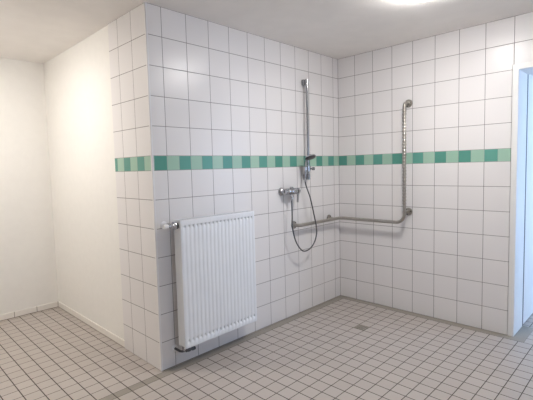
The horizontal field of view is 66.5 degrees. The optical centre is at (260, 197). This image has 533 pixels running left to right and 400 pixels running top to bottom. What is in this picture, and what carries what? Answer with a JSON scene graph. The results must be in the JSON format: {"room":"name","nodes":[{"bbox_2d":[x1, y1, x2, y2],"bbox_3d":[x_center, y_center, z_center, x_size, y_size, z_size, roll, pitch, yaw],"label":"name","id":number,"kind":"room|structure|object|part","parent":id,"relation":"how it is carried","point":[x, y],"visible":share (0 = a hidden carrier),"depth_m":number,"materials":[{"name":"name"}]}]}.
{"room":"accessible shower room","nodes":[
{"label":"accessible shower room","id":0,"kind":"room"},
{"bbox_2d":[0,57,58,314],"bbox_3d":[-3.080,-0.016,3.363,0.150,2.500,2.750,3,6,45],"label":"wall","id":1,"kind":"structure","parent":0,"point":[28,270],"depth_m":4.01,"materials":[{"name":"white paint"}]},
{"bbox_2d":[0,301,57,320],"bbox_3d":[-3.041,1.209,3.349,0.009,0.058,2.610,3,6,45],"label":"baseboard","id":2,"kind":"structure","parent":1,"relation":"attached to","point":[54,304],"depth_m":4.06,"materials":[{"name":"tile"}]},
{"bbox_2d":[43,3,159,369],"bbox_3d":[-1.392,-0.072,3.515,2.026,2.500,0.150,3,6,45],"label":"wall","id":3,"kind":"structure","parent":0,"point":[77,80],"depth_m":3.26,"materials":[{"name":"white paint"}]},
{"bbox_2d":[58,301,124,347],"bbox_3d":[-1.600,1.141,3.746,1.471,0.058,0.009,3,6,45],"label":"baseboard","id":4,"kind":"structure","parent":3,"relation":"attached to","point":[118,340],"depth_m":3.64,"materials":[{"name":"tile"}]},
{"bbox_2d":[144,2,162,370],"bbox_3d":[-0.727,-0.033,2.757,0.014,2.500,0.014,3,6,45],"label":"trim","id":5,"kind":"structure","parent":3,"relation":"attached to","point":[145,4],"depth_m":2.75,"materials":[{"name":"white plastic"}]},
{"bbox_2d":[146,3,339,369],"bbox_3d":[0.003,-0.114,3.587,0.150,2.500,2.198,3,6,45],"label":"wall","id":6,"kind":"structure","parent":0,"point":[228,104],"depth_m":3.36,"materials":[{"name":"tile"}]},
{"bbox_2d":[174,210,256,348],"bbox_3d":[-0.333,0.579,3.082,0.129,0.902,0.701,3,6,45],"label":"radiator","id":7,"kind":"object","parent":6,"relation":"attached to","point":[215,254],"visible":1,"depth_m":2.99,"materials":[{"name":"metal"}]},
{"bbox_2d":[160,221,178,229],"bbox_3d":[-0.633,0.192,2.773,0.116,0.055,0.103,3,6,45],"label":"radiator valve","id":8,"kind":"object","parent":7,"relation":"attached to","point":[163,225],"visible":1,"depth_m":2.75,"materials":[{"name":"silver metal"}]},
{"bbox_3d":[-0.564,0.600,2.820,0.080,0.886,0.003,3,6,45],"label":"panel","id":9,"kind":"part","parent":7,"relation":"part of","materials":[{"name":"metal"}]},
{"bbox_2d":[171,344,195,352],"bbox_3d":[-0.551,1.076,2.909,0.100,0.054,0.144,3,6,45],"label":"valve","id":10,"kind":"object","parent":7,"relation":"attached to","point":[174,348],"visible":0.91,"depth_m":2.89,"materials":[{"name":"metal"}]},
{"bbox_2d":[175,210,253,220],"bbox_3d":[-0.329,0.132,3.033,0.081,0.005,0.700,3,6,45],"label":"grille","id":11,"kind":"object","parent":7,"relation":"attached to","point":[240,213],"depth_m":3.02,"materials":[{"name":"metal"}]},
{"bbox_2d":[278,187,300,201],"bbox_3d":[0.267,-0.025,3.682,0.096,0.148,0.224,3,6,45],"label":"shower mixer","id":12,"kind":"object","parent":6,"relation":"attached to","point":[291,190],"visible":1,"depth_m":3.64,"materials":[{"name":"silver metal"}]},
{"bbox_3d":[0.338,-0.025,3.728,0.060,0.136,0.034,3,6,45],"label":"lever","id":13,"kind":"part","parent":12,"relation":"part of","materials":[{"name":"silver metal"}]},
{"bbox_2d":[301,79,314,179],"bbox_3d":[0.428,-0.635,3.802,0.114,0.937,0.116,3,6,45],"label":"bar","id":14,"kind":"object","parent":6,"relation":"attached to","point":[308,168],"visible":0.91,"depth_m":3.81,"materials":[{"name":"silver metal"}]},
{"bbox_2d":[291,178,316,251],"bbox_3d":[0.392,0.162,3.769,0.050,0.684,0.366,3,6,45],"label":"shower hose","id":15,"kind":"object","parent":14,"relation":"hanging from","point":[304,178],"visible":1,"depth_m":3.79,"materials":[{"name":"metal"}]},
{"bbox_2d":[304,154,315,177],"bbox_3d":[0.459,-0.291,3.756,0.107,0.221,0.108,-2,4,-6],"label":"shower","id":16,"kind":"object","parent":14,"relation":"attached to","point":[310,156],"visible":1,"depth_m":3.76,"materials":[{"name":"silver metal"}]},
{"bbox_3d":[0.425,-0.281,3.784,0.056,0.199,0.026,3,6,45],"label":"handle","id":17,"kind":"part","parent":16,"relation":"part of","materials":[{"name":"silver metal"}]},
{"bbox_2d":[0,295,532,399],"bbox_3d":[1.172,1.226,2.824,7.026,0.120,8.100,3,6,45],"label":"floor","id":18,"kind":"structure","parent":0,"point":[317,352],"depth_m":2.91,"materials":[{"name":"tile"}]},
{"bbox_2d":[354,324,368,329],"bbox_3d":[0.871,1.121,3.517,0.096,0.002,0.096,3,6,45],"label":"floor drain","id":19,"kind":"object","parent":18,"relation":"on","point":[361,327],"visible":1,"depth_m":3.51,"materials":[{"name":"metal"}]},
{"bbox_2d":[0,0,532,75],"bbox_3d":[1.103,-1.385,2.628,7.026,0.120,8.100,3,6,45],"label":"ceiling","id":20,"kind":"structure","parent":0,"point":[37,31],"depth_m":3.02,"materials":[{"name":"paint"}]},
{"bbox_2d":[338,12,532,334],"bbox_3d":[2.546,-0.123,2.810,4.850,2.500,0.290,3,6,45],"label":"wall","id":21,"kind":"structure","parent":0,"point":[448,259],"depth_m":3.61,"materials":[{"name":"tile"}]},
{"bbox_2d":[291,99,411,228],"bbox_3d":[0.834,-0.317,3.941,1.126,1.166,0.487,-1,4,1],"label":"grab rail","id":22,"kind":"object","parent":21,"relation":"attached to","point":[408,103],"visible":0.98,"depth_m":3.74,"materials":[{"name":"metal"}]},
{"bbox_2d":[508,61,532,335],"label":"door","id":23,"kind":"structure","parent":21,"relation":"in","point":[520,287],"depth_m":3.28,"materials":[{"name":"paint"}]}
]}

